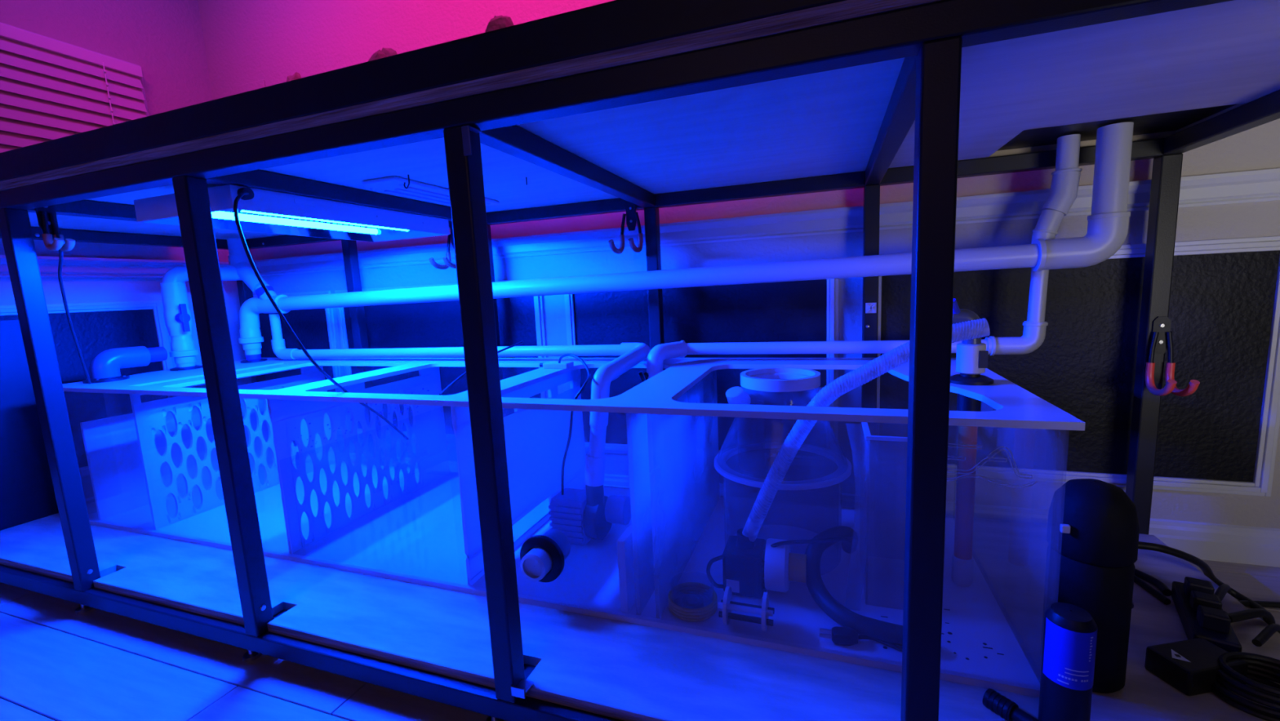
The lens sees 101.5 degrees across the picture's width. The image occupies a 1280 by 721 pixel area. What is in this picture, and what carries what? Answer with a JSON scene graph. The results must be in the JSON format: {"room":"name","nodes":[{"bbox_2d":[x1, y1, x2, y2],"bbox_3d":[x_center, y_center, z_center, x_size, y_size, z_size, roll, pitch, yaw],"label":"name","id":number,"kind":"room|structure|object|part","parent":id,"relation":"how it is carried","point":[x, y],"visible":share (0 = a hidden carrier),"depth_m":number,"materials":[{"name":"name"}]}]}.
{"room":"aquarium room","nodes":[
{"label":"aquarium room","id":0,"kind":"room"},
{"bbox_2d":[0,0,251,498],"bbox_3d":[-2.601,-0.639,0.367,0.103,2.930,4.200,0,8,20],"label":"wall","id":1,"kind":"structure","parent":0,"point":[163,37],"depth_m":1.98,"materials":[{"name":"grey paint"}]},
{"bbox_2d":[0,22,148,116],"bbox_3d":[-2.179,-0.702,1.385,0.012,0.680,1.495,0,8,20],"label":"window","id":2,"kind":"structure","parent":1,"relation":"in","point":[141,78],"depth_m":1.96,"materials":[{"name":"grey"}]},
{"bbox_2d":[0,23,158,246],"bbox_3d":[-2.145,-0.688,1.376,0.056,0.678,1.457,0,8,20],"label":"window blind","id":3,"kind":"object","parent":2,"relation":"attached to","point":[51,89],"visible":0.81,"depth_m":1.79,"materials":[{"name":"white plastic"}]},
{"bbox_3d":[-1.925,-0.788,1.927,0.005,0.580,0.003,0,8,20],"label":"cord","id":4,"kind":"part","parent":3,"relation":"part of","materials":[{"name":"white fabric"}]},
{"bbox_3d":[-2.018,0.109,1.854,0.003,0.556,0.563,0,8,20],"label":"panel","id":5,"kind":"part","parent":1,"relation":"part of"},
{"bbox_2d":[0,300,176,476],"bbox_3d":[-2.012,0.109,1.852,0.016,0.618,0.625,0,8,20],"label":"trim","id":6,"kind":"structure","parent":1,"relation":"attached to","point":[157,307],"depth_m":1.98,"materials":[{"name":"grey"}]},
{"bbox_2d":[84,496,94,501],"bbox_3d":[-2.483,0.755,0.539,0.014,0.094,4.200,0,8,20],"label":"baseboard","id":7,"kind":"structure","parent":1,"relation":"attached to","point":[91,497],"depth_m":1.90,"materials":[{"name":"grey"}]},
{"bbox_2d":[0,254,229,277],"bbox_3d":[-2.520,-0.110,0.420,0.022,0.069,4.200,0,8,20],"label":"trim","id":8,"kind":"structure","parent":1,"relation":"attached to","point":[73,267],"depth_m":1.92,"materials":[{"name":"grey"}]},
{"bbox_2d":[0,559,1279,720],"bbox_3d":[0.535,0.840,-0.473,6.540,0.080,4.300,0,8,20],"label":"floor","id":9,"kind":"structure","parent":0,"point":[57,663],"depth_m":1.08,"materials":[{"name":"white wood"}]},
{"bbox_2d":[0,0,1279,720],"bbox_3d":[-0.403,0.067,1.375,3.196,1.036,0.945,0,8,20],"label":"stand","id":10,"kind":"object","parent":9,"relation":"on","point":[931,37],"visible":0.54,"depth_m":0.89,"materials":[{"name":"black metal"}]},
{"bbox_3d":[-1.418,0.114,1.261,0.038,0.929,0.038,0,8,20],"label":"post","id":11,"kind":"part","parent":10,"relation":"part of","materials":[{"name":"black metal"}]},
{"bbox_2d":[35,204,75,251],"bbox_3d":[-1.374,-0.322,1.229,0.063,0.127,0.036,0,8,20],"label":"hook","id":12,"kind":"object","parent":10,"relation":"attached to","point":[46,215],"visible":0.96,"depth_m":1.23,"materials":[{"name":"black plastic"}]},
{"bbox_3d":[-1.403,-0.341,1.236,0.004,0.088,0.032,0,8,20],"label":"plate","id":13,"kind":"part","parent":12,"relation":"part of","materials":[{"name":"black plastic"}]},
{"bbox_2d":[53,226,91,383],"bbox_3d":[-1.548,-0.120,1.424,0.516,0.422,0.022,5,11,43],"label":"hanging cord","id":14,"kind":"object","parent":12,"relation":"hanging from","point":[56,228],"visible":0.97,"depth_m":1.43,"materials":[{"name":"black rubber"}]},
{"bbox_3d":[-0.830,0.115,1.051,0.038,0.929,0.038,0,8,20],"label":"post","id":15,"kind":"part","parent":10,"relation":"part of","materials":[{"name":"black metal"}]},
{"bbox_3d":[-1.704,-0.017,2.314,0.038,0.929,0.038,0,8,20],"label":"post","id":16,"kind":"part","parent":10,"relation":"part of","materials":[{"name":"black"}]},
{"bbox_2d":[133,184,449,439],"bbox_3d":[-0.835,-0.085,1.432,0.344,0.635,0.667,0,8,20],"label":"light fixture","id":17,"kind":"object","parent":10,"relation":"hanging from","point":[233,207],"visible":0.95,"depth_m":1.28,"materials":[{"name":"white metal"}]},
{"bbox_3d":[-0.730,-0.058,1.247,0.022,0.622,0.385,0,8,20],"label":"power cord","id":18,"kind":"part","parent":17,"relation":"part of","materials":[{"name":"black rubber"}]},
{"bbox_3d":[-0.514,0.594,1.011,3.159,0.038,0.038,0,8,20],"label":"rail","id":19,"kind":"part","parent":10,"relation":"part of","materials":[{"name":"black metal"}]},
{"bbox_3d":[-1.117,-0.016,2.104,0.038,0.929,0.038,0,8,20],"label":"post","id":20,"kind":"part","parent":10,"relation":"part of","materials":[{"name":"black metal"}]},
{"bbox_2d":[428,223,456,269],"bbox_3d":[-0.671,-0.397,1.807,0.073,0.160,0.107,0,8,20],"label":"hook","id":21,"kind":"object","parent":10,"relation":"attached to","point":[447,260],"visible":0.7,"depth_m":1.83,"materials":[{"name":"black plastic"}]},
{"bbox_3d":[-0.655,-0.440,1.850,0.032,0.088,0.004,0,8,20],"label":"plate","id":22,"kind":"part","parent":21,"relation":"part of","materials":[{"name":"black plastic"}]},
{"bbox_3d":[-0.244,0.117,0.842,0.038,0.929,0.038,0,8,20],"label":"post","id":23,"kind":"part","parent":10,"relation":"part of","materials":[{"name":"black metal"}]},
{"bbox_3d":[-0.529,-0.014,1.894,0.038,0.929,0.038,0,8,20],"label":"post","id":24,"kind":"part","parent":10,"relation":"part of","materials":[{"name":"black metal"}]},
{"bbox_3d":[-0.559,-0.362,0.880,3.159,0.038,0.038,0,8,20],"label":"rail","id":25,"kind":"part","parent":10,"relation":"part of","materials":[{"name":"black metal"}]},
{"bbox_2d":[608,201,643,253],"bbox_3d":[-0.043,-0.406,1.581,0.079,0.160,0.108,0,8,20],"label":"hook","id":26,"kind":"object","parent":10,"relation":"hanging from","point":[632,216],"visible":1,"depth_m":1.62,"materials":[{"name":"black metal"}]},
{"bbox_3d":[-0.028,-0.449,1.624,0.032,0.088,0.004,0,8,20],"label":"plate","id":27,"kind":"part","parent":26,"relation":"part of","materials":[{"name":"black plastic"}]},
{"bbox_2d":[0,0,1279,239],"bbox_3d":[-0.406,-0.455,1.298,3.170,0.019,0.945,0,8,20],"label":"plywood sheet","id":28,"kind":"object","parent":10,"relation":"on","point":[1226,53],"visible":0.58,"depth_m":0.89,"materials":[{"name":"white wood"}]},
{"bbox_2d":[404,174,409,188],"bbox_3d":[-0.539,-0.412,1.207,0.022,0.030,0.004,2,9,31],"label":"hook","id":29,"kind":"object","parent":28,"relation":"hanging from","point":[405,187],"visible":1,"depth_m":1.20,"materials":[{"name":"black plastic"}]},
{"bbox_2d":[361,176,499,205],"bbox_3d":[-0.560,-0.447,1.419,0.140,0.015,0.415,0,8,20],"label":"light fixture","id":30,"kind":"object","parent":28,"relation":"attached to","point":[394,185],"visible":0.7,"depth_m":1.31,"materials":[{"name":"white metal"}]},
{"bbox_2d":[0,0,1237,181],"bbox_3d":[-0.407,-0.494,1.293,3.172,0.059,0.945,0,8,20],"label":"tank base","id":31,"kind":"object","parent":28,"relation":"on","point":[615,24],"visible":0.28,"depth_m":0.79,"materials":[{"name":"black plastic"}]},
{"bbox_2d":[286,71,301,81],"bbox_3d":[-0.970,-0.670,1.488,0.216,0.289,0.226,-2,8,3],"label":"rock","id":32,"kind":"object","parent":31,"relation":"on","point":[296,75],"visible":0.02,"depth_m":1.47,"materials":[{"name":"stone"}]},
{"bbox_2d":[367,47,397,62],"bbox_3d":[-0.667,-0.673,1.387,0.339,0.296,0.268,3,10,37],"label":"rock","id":33,"kind":"object","parent":31,"relation":"on","point":[384,52],"visible":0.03,"depth_m":1.31,"materials":[{"name":"stone"}]},
{"bbox_2d":[484,15,513,32],"bbox_3d":[-0.307,-0.674,1.243,0.301,0.302,0.279,0,8,20],"label":"rock","id":34,"kind":"object","parent":31,"relation":"on","point":[499,22],"visible":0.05,"depth_m":1.22,"materials":[{"name":"stone"}]},
{"bbox_2d":[646,133,1082,450],"bbox_3d":[0.524,-0.136,1.382,1.032,0.750,0.139,-1,8,12],"label":"pipe","id":35,"kind":"object","parent":31,"relation":"attached to","point":[1065,180],"visible":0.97,"depth_m":1.27,"materials":[{"name":"grey plastic"}]},
{"bbox_2d":[635,371,672,458],"bbox_3d":[0.034,0.151,1.482,0.096,0.249,0.096,-5,8,-14],"label":"valve","id":36,"kind":"object","parent":35,"relation":"attached to","point":[648,432],"visible":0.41,"depth_m":1.46,"materials":[{"name":"grey plastic"}]},
{"bbox_2d":[0,457,1279,720],"bbox_3d":[-0.414,0.469,1.432,3.270,0.084,0.884,0,8,20],"label":"plywood sheet","id":37,"kind":"object","parent":10,"relation":"on","point":[622,670],"depth_m":0.98,"materials":[{"name":"white wood"}]},
{"bbox_2d":[0,319,58,530],"bbox_3d":[-2.033,0.207,1.644,0.013,0.659,0.255,0,8,20],"label":"end panel","id":38,"kind":"object","parent":37,"relation":"on","point":[27,492],"visible":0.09,"depth_m":1.69,"materials":[{"name":"black plastic"}]},
{"bbox_2d":[62,357,1084,697],"bbox_3d":[-0.503,0.261,1.508,2.650,0.447,0.696,0,8,20],"label":"acrylic sump","id":39,"kind":"object","parent":37,"relation":"on","point":[153,468],"visible":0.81,"depth_m":1.40,"materials":[{"name":"white"}]},
{"bbox_2d":[82,346,167,383],"bbox_3d":[-1.726,0.007,1.753,0.108,0.102,0.219,0,8,20],"label":"inlet elbow","id":40,"kind":"object","parent":39,"relation":"on","point":[105,366],"visible":0.93,"depth_m":1.72,"materials":[{"name":"grey plastic"}]},
{"bbox_3d":[-1.368,0.257,1.836,0.010,0.422,0.620,0,8,20],"label":"perforated panel","id":41,"kind":"part","parent":39,"relation":"part of","materials":[{"name":"white plastic"}]},
{"bbox_3d":[-0.831,0.258,1.644,0.010,0.422,0.620,0,8,20],"label":"perforated panel","id":42,"kind":"part","parent":39,"relation":"part of","materials":[{"name":"white plastic"}]},
{"bbox_2d":[439,341,523,395],"bbox_3d":[-0.424,0.013,1.363,0.061,0.097,0.297,2,9,29],"label":"tube","id":43,"kind":"object","parent":39,"relation":"on","point":[521,342],"visible":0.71,"depth_m":1.35,"materials":[{"name":"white plastic"}]},
{"bbox_3d":[-0.294,0.259,1.452,0.010,0.422,0.620,0,8,20],"label":"weir panel","id":44,"kind":"part","parent":39,"relation":"part of","materials":[{"name":"white plastic"}]},
{"bbox_2d":[539,360,573,368],"bbox_3d":[-0.248,0.013,1.523,0.100,0.016,0.045,0,8,20],"label":"switch","id":45,"kind":"object","parent":39,"relation":"on","point":[552,364],"visible":1,"depth_m":1.50,"materials":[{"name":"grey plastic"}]},
{"bbox_3d":[-0.489,0.474,1.555,2.626,0.012,0.642,0,8,20],"label":"panel","id":46,"kind":"part","parent":39,"relation":"part of","materials":[{"name":"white plastic"}]},
{"bbox_2d":[548,484,632,545],"bbox_3d":[-0.128,0.391,1.369,0.200,0.168,0.111,0,8,20],"label":"pump","id":47,"kind":"object","parent":39,"relation":"in","point":[582,515],"visible":0.94,"depth_m":1.34,"materials":[{"name":"blue"}]},
{"bbox_2d":[269,314,650,486],"bbox_3d":[-0.756,0.067,1.692,1.588,0.458,0.346,0,8,20],"label":"pipe","id":48,"kind":"object","parent":47,"relation":"attached to","point":[632,354],"visible":0.98,"depth_m":1.61,"materials":[{"name":"grey plastic"}]},
{"bbox_3d":[-0.174,0.413,1.389,0.100,0.124,0.090,0,8,20],"label":"motor","id":49,"kind":"part","parent":47,"relation":"part of","materials":[{"name":"blue"}]},
{"bbox_2d":[558,353,590,494],"bbox_3d":[-0.183,0.166,1.390,0.090,0.358,0.299,-5,8,-17],"label":"cord","id":50,"kind":"object","parent":47,"relation":"attached to","point":[581,360],"visible":0.94,"depth_m":1.29,"materials":[{"name":"black rubber"}]},
{"bbox_2d":[585,484,604,506],"bbox_3d":[-0.115,0.353,1.348,0.046,0.090,0.046,0,8,20],"label":"outlet","id":51,"kind":"object","parent":47,"relation":"attached to","point":[594,495],"depth_m":1.33,"materials":[{"name":"white plastic"}]},
{"bbox_2d":[159,121,1133,370],"bbox_3d":[-0.338,-0.235,1.528,2.900,0.514,0.299,0,8,20],"label":"drain plumbing","id":52,"kind":"object","parent":39,"relation":"on","point":[1108,224],"visible":0.99,"depth_m":1.42,"materials":[{"name":"grey plastic"}]},
{"bbox_3d":[-1.649,-0.154,1.886,0.028,0.100,0.036,0,8,20],"label":"valve handle","id":53,"kind":"part","parent":52,"relation":"part of","materials":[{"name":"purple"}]},
{"bbox_3d":[-1.540,-0.332,2.063,0.141,0.138,0.059,0,8,20],"label":"wye arm","id":54,"kind":"part","parent":52,"relation":"part of","materials":[{"name":"grey plastic"}]},
{"bbox_2d":[667,582,717,621],"bbox_3d":[0.107,0.479,1.068,0.101,0.054,0.101,0,8,20],"label":"clear cup","id":55,"kind":"object","parent":39,"relation":"in","point":[688,611],"visible":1,"depth_m":1.06,"materials":[{"name":"plastic"}]},
{"bbox_2d":[717,586,774,631],"bbox_3d":[0.204,0.476,1.004,0.102,0.068,0.068,0,8,20],"label":"bracket","id":56,"kind":"object","parent":39,"relation":"on","point":[726,604],"visible":1,"depth_m":0.99,"materials":[{"name":"grey plastic"}]},
{"bbox_3d":[0.198,0.469,0.986,0.102,0.011,0.010,0,8,20],"label":"rod","id":57,"kind":"part","parent":56,"relation":"part of","materials":[{"name":"white plastic"}]},
{"bbox_3d":[0.202,0.491,0.996,0.102,0.011,0.010,0,8,20],"label":"rod","id":58,"kind":"part","parent":56,"relation":"part of","materials":[{"name":"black plastic"}]},
{"bbox_3d":[0.208,0.478,1.015,0.102,0.011,0.010,0,8,20],"label":"rod","id":59,"kind":"part","parent":56,"relation":"part of","materials":[{"name":"black plastic"}]},
{"bbox_2d":[706,528,857,598],"bbox_3d":[0.308,0.428,1.113,0.334,0.125,0.124,-2,8,5],"label":"pump","id":60,"kind":"object","parent":39,"relation":"on","point":[751,569],"visible":0.99,"depth_m":1.08,"materials":[{"name":"black plastic"}]},
{"bbox_3d":[0.228,0.444,1.132,0.084,0.094,0.090,0,8,20],"label":"motor","id":61,"kind":"part","parent":60,"relation":"part of","materials":[{"name":"black plastic"}]},
{"bbox_2d":[736,528,755,549],"bbox_3d":[0.228,0.386,1.123,0.042,0.037,0.040,0,8,20],"label":"outlet","id":62,"kind":"object","parent":60,"relation":"attached to","point":[743,542],"depth_m":1.11,"materials":[{"name":"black plastic"}]},
{"bbox_3d":[0.373,0.386,1.102,0.225,0.045,0.057,-5,8,-13],"label":"power cord","id":63,"kind":"part","parent":60,"relation":"part of","materials":[{"name":"black rubber"}]},
{"bbox_2d":[742,318,990,542],"bbox_3d":[0.397,0.163,0.994,0.436,0.477,0.056,1,9,25],"label":"hose","id":64,"kind":"object","parent":60,"relation":"attached to","point":[978,328],"visible":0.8,"depth_m":0.98,"materials":[{"name":"white plastic"}]},
{"bbox_2d":[714,367,851,556],"bbox_3d":[0.339,0.247,1.260,0.318,0.438,0.318,0,8,20],"label":"skimmer","id":65,"kind":"object","parent":39,"relation":"in","point":[758,379],"visible":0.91,"depth_m":1.19,"materials":[{"name":"plastic"}]},
{"bbox_2d":[804,525,902,645],"bbox_3d":[0.419,0.431,1.061,0.159,0.122,0.322,-3,8,1],"label":"hose","id":66,"kind":"object","parent":39,"relation":"on","point":[892,633],"visible":0.84,"depth_m":1.02,"materials":[{"name":"black rubber"}]},
{"bbox_2d":[819,626,902,651],"bbox_3d":[0.414,0.499,0.936,0.177,0.022,0.031,0,8,16],"label":"plug","id":67,"kind":"object","parent":39,"relation":"on","point":[846,636],"visible":0.81,"depth_m":0.94,"materials":[{"name":"black plastic"}]},
{"bbox_3d":[0.444,0.502,0.929,0.117,0.014,0.022,1,8,23],"label":"cord","id":68,"kind":"part","parent":67,"relation":"part of","materials":[{"name":"black rubber"}]},
{"bbox_2d":[859,422,907,602],"bbox_3d":[0.533,0.303,1.109,0.118,0.350,0.216,0,8,20],"label":"clear box","id":69,"kind":"object","parent":39,"relation":"in","point":[866,436],"visible":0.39,"depth_m":1.07,"materials":[{"name":"plastic"}]},
{"bbox_2d":[950,297,993,586],"bbox_3d":[0.670,0.174,1.072,0.082,0.604,0.080,5,11,43],"label":"tube","id":70,"kind":"object","parent":39,"relation":"in","point":[971,355],"visible":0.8,"depth_m":1.06,"materials":[{"name":"grey plastic"}]},
{"bbox_2d":[982,688,1039,720],"bbox_3d":[0.557,0.524,0.770,0.029,0.029,0.087,-7,9,-28],"label":"flashlight","id":71,"kind":"object","parent":37,"relation":"on","point":[1008,709],"visible":1,"depth_m":0.78,"materials":[{"name":"black plastic"}]},
{"bbox_2d":[1038,602,1097,720],"bbox_3d":[0.596,0.442,0.731,0.057,0.198,0.057,0,8,20],"label":"bottle","id":72,"kind":"object","parent":37,"relation":"on","point":[1070,631],"visible":1,"depth_m":0.71,"materials":[{"name":"black plastic"}]},
{"bbox_2d":[1040,478,1139,693],"bbox_3d":[0.727,0.353,0.848,0.111,0.328,0.111,0,8,20],"label":"canister","id":73,"kind":"object","parent":37,"relation":"on","point":[1093,531],"visible":0.88,"depth_m":0.81,"materials":[{"name":"black plastic"}]},
{"bbox_3d":[0.722,0.249,0.834,0.111,0.117,0.111,0,8,20],"label":"lid","id":74,"kind":"part","parent":73,"relation":"part of","materials":[{"name":"black plastic"}]},
{"bbox_2d":[1131,574,1170,608],"bbox_3d":[0.968,0.444,1.001,0.077,0.089,0.296,5,11,43],"label":"extension cord","id":75,"kind":"object","parent":37,"relation":"on","point":[1141,583],"visible":0.44,"depth_m":1.06,"materials":[{"name":"black rubber"}]},
{"bbox_2d":[1134,568,1171,595],"bbox_3d":[0.966,0.415,1.029,0.319,0.141,0.105,-9,10,-38],"label":"extension cord","id":76,"kind":"object","parent":37,"relation":"on","point":[1158,584],"visible":0.42,"depth_m":1.09,"materials":[{"name":"black rubber"}]},
{"bbox_2d":[1144,637,1248,695],"bbox_3d":[0.894,0.490,0.842,0.110,0.043,0.064,-4,8,-8],"label":"power adapter","id":77,"kind":"object","parent":37,"relation":"on","point":[1191,666],"visible":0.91,"depth_m":0.83,"materials":[{"name":"black plastic"}]},
{"bbox_3d":[1.030,0.458,0.955,0.056,0.066,0.200,3,10,37],"label":"power strip","id":78,"kind":"part","parent":37,"relation":"part of","materials":[{"name":"black plastic"}]},
{"bbox_3d":[0.946,0.489,0.791,0.126,0.055,0.110,0,8,20],"label":"cable coil","id":79,"kind":"part","parent":37,"relation":"part of","materials":[{"name":"black rubber"}]},
{"bbox_3d":[0.057,-0.013,1.685,0.038,0.929,0.038,0,8,20],"label":"post","id":80,"kind":"part","parent":10,"relation":"part of","materials":[{"name":"black"}]},
{"bbox_3d":[-0.257,-0.492,1.723,3.159,0.038,0.038,0,8,20],"label":"rail","id":81,"kind":"part","parent":10,"relation":"part of","materials":[{"name":"black metal"}]},
{"bbox_3d":[0.647,-0.012,1.474,0.038,0.929,0.038,0,8,20],"label":"post","id":82,"kind":"part","parent":10,"relation":"part of","materials":[{"name":"black"}]},
{"bbox_3d":[0.346,0.118,0.631,0.038,0.929,0.038,0,8,20],"label":"post","id":83,"kind":"part","parent":10,"relation":"part of","materials":[{"name":"black metal"}]},
{"bbox_3d":[1.234,-0.011,1.264,0.038,0.929,0.038,0,8,20],"label":"post","id":84,"kind":"part","parent":10,"relation":"part of","materials":[{"name":"black metal"}]},
{"bbox_2d":[1144,315,1199,396],"bbox_3d":[1.215,-0.007,1.192,0.055,0.180,0.108,0,8,20],"label":"hook","id":85,"kind":"object","parent":10,"relation":"attached to","point":[1162,340],"visible":1,"depth_m":1.23,"materials":[{"name":"black plastic"}]},
{"bbox_3d":[1.230,-0.060,1.234,0.032,0.088,0.004,0,8,20],"label":"plate","id":86,"kind":"part","parent":85,"relation":"part of","materials":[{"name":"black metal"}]},
{"bbox_2d":[1137,541,1275,624],"bbox_3d":[1.098,0.461,1.044,0.529,0.210,0.184,-4,8,-11],"label":"cable","id":87,"kind":"object","parent":9,"relation":"on","point":[1256,611],"visible":0.54,"depth_m":1.06,"materials":[{"name":"black rubber"}]},
{"bbox_2d":[1214,583,1279,608],"bbox_3d":[1.364,0.491,1.089,0.560,0.113,0.128,-3,8,-6],"label":"cable","id":88,"kind":"object","parent":9,"relation":"on","point":[1223,588],"visible":0.61,"depth_m":1.14,"materials":[{"name":"black rubber"}]},
{"bbox_2d":[1251,622,1279,646],"bbox_3d":[1.280,0.511,0.971,0.464,0.112,0.070,-4,8,-10],"label":"extension cord","id":89,"kind":"object","parent":9,"relation":"on","point":[1271,628],"visible":0.87,"depth_m":0.91,"materials":[{"name":"black rubber"}]},
{"bbox_2d":[197,0,1279,528],"bbox_3d":[0.854,-0.941,1.391,5.920,2.930,0.103,0,8,20],"label":"wall","id":90,"kind":"structure","parent":0,"point":[1221,305],"depth_m":1.56,"materials":[{"name":"grey paint"}]},
{"bbox_2d":[238,79,265,93],"bbox_3d":[-1.627,-1.113,2.196,0.155,0.102,0.006,0,8,20],"label":"wall plate","id":91,"kind":"object","parent":90,"relation":"attached to","point":[259,84],"visible":0.44,"depth_m":2.19,"materials":[{"name":"grey plastic"}]},
{"bbox_3d":[-1.544,0.015,2.342,0.466,0.566,0.003,0,8,20],"label":"panel","id":92,"kind":"part","parent":90,"relation":"part of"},
{"bbox_2d":[253,290,347,435],"bbox_3d":[-1.546,0.016,2.336,0.528,0.628,0.016,0,8,20],"label":"trim","id":93,"kind":"structure","parent":90,"relation":"attached to","point":[329,311],"depth_m":2.23,"materials":[{"name":"grey"}]},
{"bbox_2d":[334,278,549,442],"bbox_3d":[-0.804,0.018,2.071,0.986,0.628,0.016,0,8,20],"label":"trim","id":94,"kind":"structure","parent":90,"relation":"attached to","point":[538,300],"depth_m":2.09,"materials":[{"name":"grey"}]},
{"bbox_3d":[-0.802,0.017,2.076,0.924,0.566,0.003,0,8,20],"label":"panel","id":95,"kind":"part","parent":90,"relation":"part of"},
{"bbox_3d":[0.172,0.019,1.729,0.842,0.566,0.003,0,8,20],"label":"panel","id":96,"kind":"part","parent":90,"relation":"part of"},
{"bbox_2d":[564,278,838,467],"bbox_3d":[0.170,0.020,1.723,0.904,0.628,0.016,0,8,20],"label":"trim","id":97,"kind":"structure","parent":90,"relation":"attached to","point":[832,284],"depth_m":1.67,"materials":[{"name":"grey"}]},
{"bbox_2d":[248,168,1279,275],"bbox_3d":[0.917,-0.403,1.387,5.798,0.069,0.022,0,8,20],"label":"trim","id":98,"kind":"structure","parent":90,"relation":"attached to","point":[1259,185],"depth_m":1.55,"materials":[{"name":"grey"}]},
{"bbox_2d":[295,451,1279,567],"bbox_3d":[0.955,0.461,1.511,5.806,0.094,0.014,0,8,20],"label":"baseboard","id":99,"kind":"structure","parent":90,"relation":"attached to","point":[1246,544],"depth_m":1.46,"materials":[{"name":"grey wood"}]},
{"bbox_2d":[875,235,1279,496],"bbox_3d":[1.101,0.022,1.390,0.910,0.628,0.016,0,8,20],"label":"trim","id":100,"kind":"structure","parent":90,"relation":"attached to","point":[1269,423],"depth_m":1.28,"materials":[{"name":"grey"}]},
{"bbox_3d":[1.103,0.021,1.396,0.848,0.566,0.003,0,8,20],"label":"panel","id":101,"kind":"part","parent":90,"relation":"part of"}
]}

